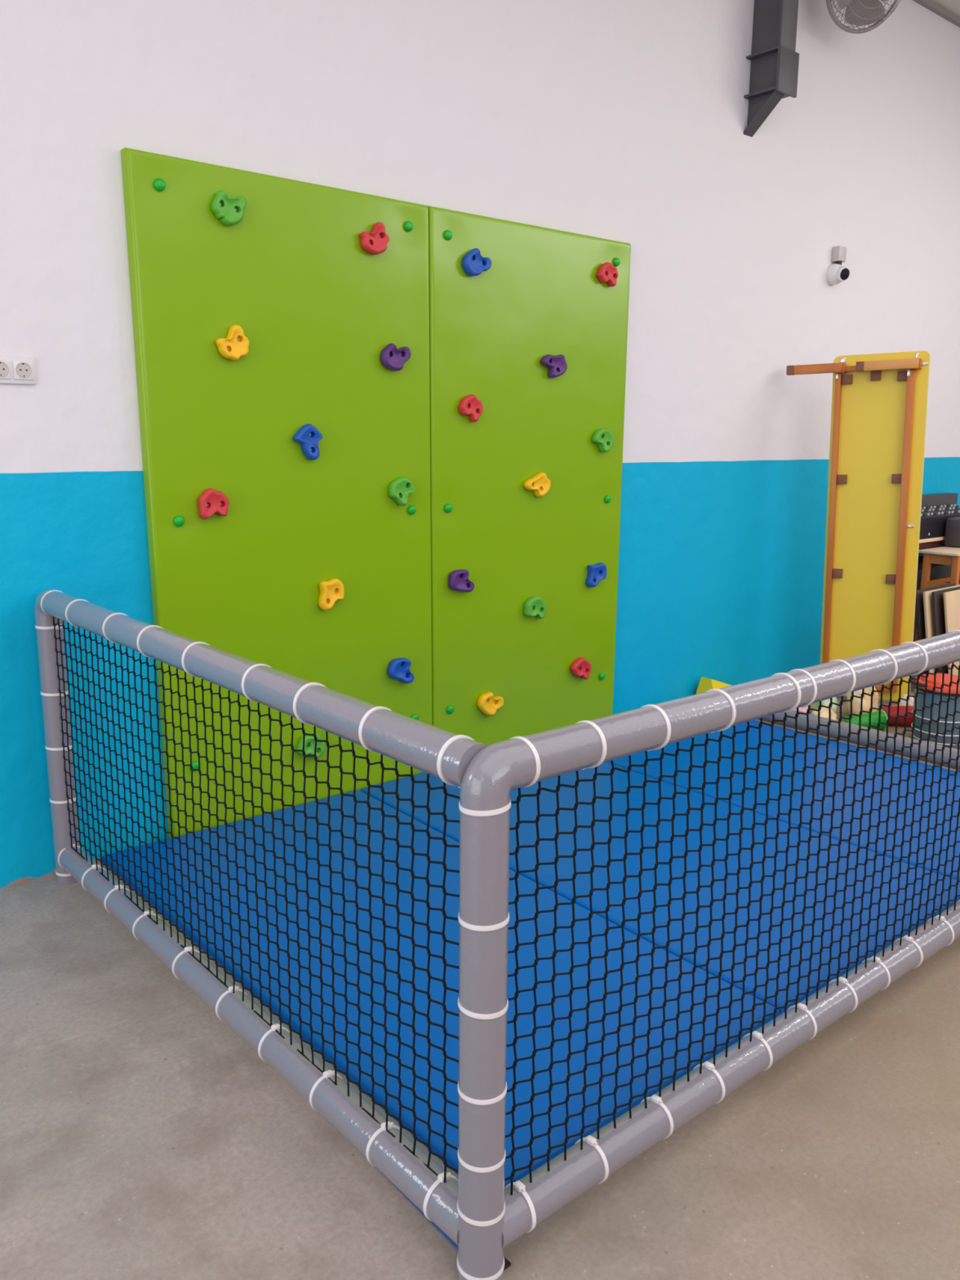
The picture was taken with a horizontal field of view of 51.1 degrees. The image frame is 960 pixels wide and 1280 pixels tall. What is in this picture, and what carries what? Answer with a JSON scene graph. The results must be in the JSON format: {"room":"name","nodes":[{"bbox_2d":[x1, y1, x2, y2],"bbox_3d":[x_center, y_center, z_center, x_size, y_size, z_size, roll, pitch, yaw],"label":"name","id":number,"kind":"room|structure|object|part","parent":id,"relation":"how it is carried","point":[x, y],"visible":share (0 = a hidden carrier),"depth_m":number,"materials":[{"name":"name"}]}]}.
{"room":"indoor playground","nodes":[
{"label":"indoor playground","id":0,"kind":"room"},
{"bbox_2d":[0,0,959,888],"bbox_3d":[1.772,-1.814,6.072,22.000,4.260,0.250,-9,15,-40],"label":"wall","id":1,"kind":"structure","parent":0,"point":[624,121],"depth_m":4.61,"materials":[{"name":"paint"}]},
{"bbox_2d":[0,355,35,384],"bbox_3d":[-1.525,-0.867,3.223,0.187,0.085,0.019,-9,15,-40],"label":"wall socket","id":2,"kind":"object","parent":1,"relation":"attached to","point":[13,370],"visible":1,"depth_m":3.24,"materials":[{"name":"white plastic"}]},
{"bbox_2d":[120,147,431,838],"bbox_3d":[-0.702,-0.501,3.985,1.280,2.473,0.063,-9,15,-40],"label":"board","id":3,"kind":"object","parent":1,"relation":"attached to","point":[317,311],"visible":0.77,"depth_m":3.87,"materials":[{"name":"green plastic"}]},
{"bbox_2d":[197,488,229,519],"bbox_3d":[-0.978,-0.502,3.691,0.117,0.112,0.038,-9,15,-40],"label":"hold","id":4,"kind":"object","parent":3,"relation":"attached to","point":[211,501],"visible":1,"depth_m":3.67,"materials":[{"name":"red plastic"}]},
{"bbox_2d":[210,190,246,225],"bbox_3d":[-0.887,-1.527,3.554,0.131,0.112,0.038,-9,15,-40],"label":"hold","id":5,"kind":"object","parent":3,"relation":"attached to","point":[229,211],"visible":1,"depth_m":3.54,"materials":[{"name":"green plastic"}]},
{"bbox_2d":[215,324,249,360],"bbox_3d":[-0.896,-1.079,3.641,0.127,0.126,0.038,-9,15,-40],"label":"hold","id":6,"kind":"object","parent":3,"relation":"attached to","point":[235,345],"visible":1,"depth_m":3.63,"materials":[{"name":"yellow plastic"}]},
{"bbox_2d":[292,423,322,460],"bbox_3d":[-0.668,-0.770,3.904,0.124,0.140,0.038,-9,15,-40],"label":"hold","id":7,"kind":"object","parent":3,"relation":"attached to","point":[308,436],"visible":1,"depth_m":3.90,"materials":[{"name":"blue plastic"}]},
{"bbox_2d":[296,733,325,758],"bbox_3d":[-0.696,0.440,4.135,0.128,0.109,0.038,-9,15,-40],"label":"hold","id":8,"kind":"object","parent":3,"relation":"attached to","point":[309,742],"visible":0.76,"depth_m":4.12,"materials":[{"name":"green plastic"}]},
{"bbox_2d":[318,578,344,610],"bbox_3d":[-0.603,-0.185,4.083,0.112,0.128,0.038,-9,15,-40],"label":"hold","id":9,"kind":"object","parent":3,"relation":"attached to","point":[331,590],"visible":1,"depth_m":4.07,"materials":[{"name":"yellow plastic"}]},
{"bbox_2d":[359,222,389,254],"bbox_3d":[-0.415,-1.583,3.953,0.132,0.124,0.038,-9,15,-40],"label":"hold","id":10,"kind":"object","parent":3,"relation":"attached to","point":[375,242],"visible":1,"depth_m":3.94,"materials":[{"name":"red plastic"}]},
{"bbox_2d":[379,342,410,370],"bbox_3d":[-0.344,-1.156,4.105,0.142,0.107,0.038,-9,15,-40],"label":"hold","id":11,"kind":"object","parent":3,"relation":"attached to","point":[392,358],"visible":1,"depth_m":4.09,"materials":[{"name":"purple plastic"}]},
{"bbox_2d":[386,657,413,683],"bbox_3d":[-0.344,0.136,4.376,0.131,0.119,0.038,-9,15,-40],"label":"hold","id":12,"kind":"object","parent":3,"relation":"attached to","point":[398,668],"visible":1,"depth_m":4.36,"materials":[{"name":"blue plastic"}]},
{"bbox_2d":[388,476,416,506],"bbox_3d":[-0.326,-0.626,4.232,0.129,0.122,0.038,-9,15,-40],"label":"hold","id":13,"kind":"object","parent":3,"relation":"attached to","point":[399,489],"visible":1,"depth_m":4.21,"materials":[{"name":"green plastic"}]},
{"bbox_2d":[427,205,631,745],"bbox_3d":[0.249,-0.656,4.779,1.246,2.475,0.063,-9,15,-40],"label":"board","id":14,"kind":"object","parent":1,"relation":"attached to","point":[541,294],"visible":0.91,"depth_m":4.69,"materials":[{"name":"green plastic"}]},
{"bbox_2d":[448,569,474,591],"bbox_3d":[-0.082,-0.265,4.520,0.136,0.106,0.038,-9,15,-40],"label":"hold","id":15,"kind":"object","parent":14,"relation":"attached to","point":[458,580],"visible":1,"depth_m":4.50,"materials":[{"name":"purple plastic"}]},
{"bbox_2d":[457,394,483,422],"bbox_3d":[-0.041,-1.015,4.398,0.126,0.119,0.038,-9,15,-40],"label":"hold","id":16,"kind":"object","parent":14,"relation":"attached to","point":[469,406],"visible":1,"depth_m":4.39,"materials":[{"name":"red plastic"}]},
{"bbox_2d":[461,248,491,275],"bbox_3d":[-0.012,-1.616,4.297,0.152,0.114,0.038,-9,15,-40],"label":"hold","id":17,"kind":"object","parent":14,"relation":"attached to","point":[473,264],"visible":1,"depth_m":4.28,"materials":[{"name":"blue plastic"}]},
{"bbox_2d":[476,691,503,715],"bbox_3d":[0.052,0.302,4.756,0.151,0.116,0.038,-9,15,-40],"label":"hold","id":18,"kind":"object","parent":14,"relation":"attached to","point":[487,704],"visible":1,"depth_m":4.74,"materials":[{"name":"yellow plastic"}]},
{"bbox_2d":[523,595,546,618],"bbox_3d":[0.268,-0.155,4.848,0.131,0.114,0.038,-9,15,-40],"label":"hold","id":19,"kind":"object","parent":14,"relation":"attached to","point":[535,606],"visible":1,"depth_m":4.83,"materials":[{"name":"green plastic"}]},
{"bbox_2d":[523,472,551,497],"bbox_3d":[0.271,-0.731,4.729,0.157,0.115,0.038,-9,15,-40],"label":"hold","id":20,"kind":"object","parent":14,"relation":"attached to","point":[540,485],"visible":1,"depth_m":4.72,"materials":[{"name":"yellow plastic"}]},
{"bbox_2d":[540,354,567,377],"bbox_3d":[0.345,-1.277,4.679,0.156,0.108,0.038,-9,15,-40],"label":"hold","id":21,"kind":"object","parent":14,"relation":"attached to","point":[557,366],"visible":1,"depth_m":4.67,"materials":[{"name":"purple plastic"}]},
{"bbox_2d":[569,657,591,679],"bbox_3d":[0.515,0.148,5.127,0.134,0.118,0.038,-9,15,-40],"label":"hold","id":22,"kind":"object","parent":14,"relation":"attached to","point":[580,667],"visible":1,"depth_m":5.11,"materials":[{"name":"red plastic"}]},
{"bbox_2d":[585,562,606,587],"bbox_3d":[0.591,-0.330,5.092,0.129,0.120,0.038,-9,15,-40],"label":"hold","id":23,"kind":"object","parent":14,"relation":"attached to","point":[597,572],"visible":1,"depth_m":5.07,"materials":[{"name":"blue plastic"}]},
{"bbox_2d":[591,428,613,452],"bbox_3d":[0.609,-0.987,4.969,0.137,0.116,0.038,-9,15,-40],"label":"hold","id":24,"kind":"object","parent":14,"relation":"attached to","point":[603,437],"visible":1,"depth_m":4.96,"materials":[{"name":"green plastic"}]},
{"bbox_2d":[595,262,617,286],"bbox_3d":[0.610,-1.752,4.809,0.134,0.107,0.038,-9,15,-40],"label":"hold","id":25,"kind":"object","parent":14,"relation":"attached to","point":[606,273],"visible":1,"depth_m":4.80,"materials":[{"name":"red plastic"}]},
{"bbox_2d":[743,0,799,137],"bbox_3d":[1.543,-3.255,5.256,0.170,1.105,0.216,-9,15,-40],"label":"ventilation duct","id":26,"kind":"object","parent":1,"relation":"attached to","point":[775,60],"depth_m":5.26,"materials":[{"name":"metal"}]},
{"bbox_2d":[826,245,849,284],"bbox_3d":[2.190,-2.276,6.097,0.127,0.222,0.110,-9,15,-40],"label":"security camera","id":27,"kind":"object","parent":1,"relation":"attached to","point":[836,273],"visible":1,"depth_m":6.09,"materials":[{"name":"grey plastic"}]},
{"bbox_2d":[826,0,901,33],"bbox_3d":[2.039,-3.579,5.456,0.460,0.492,0.460,-9,15,-40],"label":"wall fan","id":28,"kind":"object","parent":1,"relation":"attached to","point":[858,12],"visible":1,"depth_m":5.47,"materials":[{"name":"grey metal"}]},
{"bbox_3d":[1.975,-3.504,5.375,0.176,0.224,0.043,-2,12,-10],"label":"blade","id":29,"kind":"part","parent":28,"relation":"part of","materials":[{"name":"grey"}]},
{"bbox_3d":[2.103,-3.447,5.453,0.223,0.167,0.099,1,12,3],"label":"blade","id":30,"kind":"part","parent":28,"relation":"part of","materials":[{"name":"grey plastic"}]},
{"bbox_2d":[912,0,959,27],"bbox_3d":[1.880,-3.862,5.544,22.000,0.035,0.035,-9,15,-40],"label":"trim","id":31,"kind":"structure","parent":1,"relation":"attached to","point":[931,5],"depth_m":6.43,"materials":[{"name":"grey"}]},
{"bbox_2d":[0,674,959,1279],"bbox_3d":[5.320,1.194,2.410,22.000,0.120,11.250,-9,15,-40],"label":"floor","id":32,"kind":"structure","parent":0,"point":[142,1137],"depth_m":2.19,"materials":[{"name":"concrete"}]},
{"bbox_2d":[99,789,782,1248],"bbox_3d":[-0.279,0.913,3.137,1.218,0.055,2.200,-9,15,-40],"label":"mat","id":33,"kind":"object","parent":32,"relation":"on","point":[526,930],"visible":0.61,"depth_m":2.84,"materials":[{"name":"blue plastic"}]},
{"bbox_2d":[34,589,959,1279],"bbox_3d":[0.643,0.290,3.751,3.672,1.045,2.330,-9,15,-40],"label":"fence","id":34,"kind":"object","parent":32,"relation":"on","point":[475,1210],"visible":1,"depth_m":2.17,"materials":[{"name":"grey plastic"}]},
{"bbox_3d":[-1.435,0.341,3.433,0.085,1.041,0.122,-9,15,-40],"label":"wall post","id":35,"kind":"part","parent":34,"relation":"part of","materials":[{"name":"grey plastic"}]},
{"bbox_3d":[-0.723,0.928,2.695,0.084,0.086,2.197,-9,15,-40],"label":"rail","id":36,"kind":"part","parent":34,"relation":"part of","materials":[{"name":"grey plastic"}]},
{"bbox_3d":[-0.701,0.048,2.498,0.084,0.084,2.145,-9,15,-40],"label":"rail","id":37,"kind":"part","parent":34,"relation":"part of","materials":[{"name":"grey plastic"}]},
{"bbox_3d":[0.027,0.685,1.796,0.143,1.041,0.086,-9,15,-40],"label":"corner post","id":38,"kind":"part","parent":34,"relation":"part of","materials":[{"name":"grey plastic"}]},
{"bbox_3d":[0.011,1.193,1.896,0.096,0.006,0.034,-9,15,-40],"label":"foot plate","id":39,"kind":"part","parent":34,"relation":"part of","materials":[{"name":"black plastic"}]},
{"bbox_3d":[1.369,0.877,3.004,3.552,0.084,0.084,-9,15,-40],"label":"rail","id":40,"kind":"part","parent":34,"relation":"part of","materials":[{"name":"grey plastic"}]},
{"bbox_3d":[1.373,0.004,2.823,3.400,0.093,0.084,-9,15,-40],"label":"rail","id":41,"kind":"part","parent":34,"relation":"part of","materials":[{"name":"grey plastic"}]},
{"bbox_3d":[2.063,0.517,4.882,0.097,0.097,1.972,-9,15,-40],"label":"threshold rail","id":42,"kind":"part","parent":34,"relation":"part of","materials":[{"name":"grey plastic"}]},
{"bbox_2d":[360,762,959,1013],"bbox_3d":[0.565,0.768,3.871,1.182,0.052,2.154,-9,15,-40],"label":"mat","id":43,"kind":"object","parent":32,"relation":"on","point":[526,856],"visible":0.52,"depth_m":3.52,"materials":[{"name":"blue plastic"}]},
{"bbox_2d":[695,676,731,694],"bbox_3d":[1.460,0.292,5.931,0.415,0.185,0.185,-9,15,-40],"label":"wedge","id":44,"kind":"object","parent":32,"relation":"on","point":[705,684],"visible":0.21,"depth_m":5.83,"materials":[{"name":"yellow"}]},
{"bbox_2d":[607,720,959,880],"bbox_3d":[1.454,0.624,4.613,1.162,0.051,2.156,-9,15,-40],"label":"mat","id":45,"kind":"object","parent":32,"relation":"on","point":[713,748],"visible":0.48,"depth_m":4.43,"materials":[{"name":"blue plastic"}]},
{"bbox_2d":[793,706,810,712],"bbox_3d":[1.751,0.369,5.592,0.171,0.170,0.170,-9,15,-40],"label":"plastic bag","id":46,"kind":"object","parent":32,"relation":"on","point":[803,709],"visible":0.06,"depth_m":5.54,"materials":[{"name":"pink plastic"}]},
{"bbox_2d":[809,697,837,714],"bbox_3d":[1.939,0.338,5.677,0.148,0.200,0.173,-9,15,-40],"label":"plastic bag","id":47,"kind":"object","parent":32,"relation":"on","point":[826,703],"visible":0.12,"depth_m":5.63,"materials":[{"name":"green plastic"}]},
{"bbox_2d":[811,707,836,719],"bbox_3d":[1.872,0.423,5.482,0.186,0.110,0.133,-3,12,-18],"label":"plastic bag","id":48,"kind":"object","parent":32,"relation":"on","point":[824,712],"visible":0.27,"depth_m":5.45,"materials":[{"name":"beige plastic"}]},
{"bbox_2d":[786,351,930,701],"bbox_3d":[2.179,-0.649,5.926,0.823,2.029,0.129,6,13,27],"label":"panel","id":49,"kind":"object","parent":32,"relation":"on","point":[879,408],"visible":0.92,"depth_m":5.86,"materials":[{"name":"laminate"}]},
{"bbox_3d":[1.956,-1.570,5.813,0.264,0.061,0.046,6,13,27],"label":"leg","id":50,"kind":"part","parent":49,"relation":"part of","materials":[{"name":"orange wood"}]},
{"bbox_3d":[2.305,-1.543,5.633,0.284,0.061,0.046,6,13,27],"label":"leg","id":51,"kind":"part","parent":49,"relation":"part of","materials":[{"name":"brown wood"}]},
{"bbox_2d":[846,686,878,715],"bbox_3d":[2.163,0.316,5.681,0.208,0.246,0.158,-9,15,-40],"label":"plastic bag","id":52,"kind":"object","parent":32,"relation":"on","point":[866,699],"visible":0.29,"depth_m":5.62,"materials":[{"name":"beige plastic"}]},
{"bbox_2d":[841,709,888,730],"bbox_3d":[2.076,0.439,5.430,0.231,0.114,0.114,-2,12,-12],"label":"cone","id":53,"kind":"object","parent":32,"relation":"on","point":[874,715],"visible":0.62,"depth_m":5.40,"materials":[{"name":"green plastic"}]},
{"bbox_2d":[881,706,913,725],"bbox_3d":[2.320,0.415,5.535,0.201,0.112,0.112,2,12,9],"label":"beaker","id":54,"kind":"object","parent":32,"relation":"on","point":[902,709],"visible":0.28,"depth_m":5.49,"materials":[{"name":"red plastic"}]},
{"bbox_2d":[899,693,913,706],"bbox_3d":[2.416,0.373,5.673,0.073,0.140,0.103,-9,15,-40],"label":"paper bag","id":55,"kind":"object","parent":32,"relation":"on","point":[903,703],"visible":0.23,"depth_m":5.65,"materials":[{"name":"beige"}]},
{"bbox_2d":[918,536,946,550],"bbox_3d":[3.428,-0.359,7.476,1.550,0.874,0.251,-9,15,-40],"label":"side table","id":56,"kind":"object","parent":32,"relation":"on","point":[930,543],"visible":0.02,"depth_m":7.03,"materials":[{"name":"brown wood"}]},
{"bbox_2d":[919,503,959,539],"bbox_3d":[3.219,-0.846,7.137,0.880,0.210,0.162,-9,15,-40],"label":"mixer","id":57,"kind":"object","parent":56,"relation":"on","point":[934,518],"visible":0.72,"depth_m":7.04,"materials":[{"name":"black plastic"}]},
{"bbox_2d":[921,493,958,506],"bbox_3d":[3.245,-0.917,7.311,0.800,0.280,0.082,-9,15,-40],"label":"amplifier","id":58,"kind":"object","parent":56,"relation":"on","point":[940,499],"visible":0.24,"depth_m":7.34,"materials":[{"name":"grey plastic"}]},
{"bbox_2d":[910,673,959,748],"bbox_3d":[2.398,0.364,5.203,0.312,0.345,0.330,9,15,37],"label":"tub","id":59,"kind":"object","parent":32,"relation":"on","point":[925,729],"visible":0.67,"depth_m":5.10,"materials":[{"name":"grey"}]},
{"bbox_3d":[2.235,0.221,5.143,0.040,0.016,0.114,-2,12,-10],"label":"handle","id":60,"kind":"part","parent":59,"relation":"part of","materials":[{"name":"red plastic"}]},
{"bbox_3d":[2.399,0.220,5.173,0.304,0.050,0.304,-9,15,-40],"label":"lid","id":61,"kind":"part","parent":59,"relation":"part of","materials":[{"name":"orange plastic"}]},
{"bbox_2d":[915,582,955,675],"bbox_3d":[2.908,-0.017,6.368,0.520,0.636,0.119,-9,15,-40],"label":"wood board","id":62,"kind":"object","parent":32,"relation":"on","point":[919,606],"visible":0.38,"depth_m":6.21,"materials":[{"name":"brown laminate"}]},
{"bbox_2d":[913,555,959,641],"bbox_3d":[3.257,-0.252,7.379,0.980,0.700,0.207,-9,15,-40],"label":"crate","id":63,"kind":"object","parent":32,"relation":"on","point":[937,571],"visible":0.03,"depth_m":7.20,"materials":[{"name":"black plastic"}]},
{"bbox_3d":[3.260,-0.575,7.313,0.980,0.040,0.207,-9,15,-40],"label":"crate lid","id":64,"kind":"part","parent":63,"relation":"part of","materials":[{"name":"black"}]},
{"bbox_2d":[915,546,959,640],"bbox_3d":[3.346,-0.241,7.062,0.700,0.807,0.283,-9,15,-40],"label":"wooden stool","id":65,"kind":"object","parent":32,"relation":"on","point":[945,555],"visible":0.45,"depth_m":6.82,"materials":[{"name":"brown wood"}]},
{"bbox_3d":[3.054,-0.206,6.929,0.042,0.787,0.042,-9,15,-40],"label":"leg","id":66,"kind":"part","parent":65,"relation":"part of","materials":[{"name":"orange wood"}]},
{"bbox_3d":[3.349,-0.627,6.984,0.700,0.020,0.283,-9,15,-40],"label":"seat","id":67,"kind":"part","parent":65,"relation":"part of","materials":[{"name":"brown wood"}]},
{"bbox_2d":[944,516,959,547],"bbox_3d":[3.404,-0.763,7.092,0.235,0.202,0.146,-9,15,-40],"label":"speaker","id":68,"kind":"object","parent":65,"relation":"on","point":[952,538],"visible":1,"depth_m":7.03},
{"bbox_3d":[3.183,-0.175,6.782,0.042,0.787,0.042,-9,15,-40],"label":"leg","id":69,"kind":"part","parent":65,"relation":"part of","materials":[{"name":"orange wood"}]},
{"bbox_2d":[923,584,959,673],"bbox_3d":[2.953,-0.011,6.348,0.520,0.632,0.119,-9,15,-40],"label":"wood board","id":70,"kind":"object","parent":32,"relation":"on","point":[927,597],"visible":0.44,"depth_m":6.18,"materials":[{"name":"brown wood"}]},
{"bbox_2d":[931,586,959,673],"bbox_3d":[3.006,-0.010,6.347,0.520,0.632,0.119,-9,15,-40],"label":"wood board","id":71,"kind":"object","parent":32,"relation":"on","point":[938,607],"visible":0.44,"depth_m":6.20,"materials":[{"name":"brown laminate"}]},
{"bbox_2d":[942,589,959,675],"bbox_3d":[3.079,-0.008,6.351,0.520,0.628,0.119,-9,15,-40],"label":"wood board","id":72,"kind":"object","parent":32,"relation":"on","point":[951,598],"visible":0.45,"depth_m":6.21,"materials":[{"name":"brown wood"}]},
{"bbox_2d":[932,0,959,16],"bbox_3d":[5.353,-3.088,1.538,22.000,0.100,11.250,-9,15,-40],"label":"ceiling","id":73,"kind":"structure","parent":0,"point":[953,6],"depth_m":6.40,"materials":[{"name":"white paint"}]}
]}

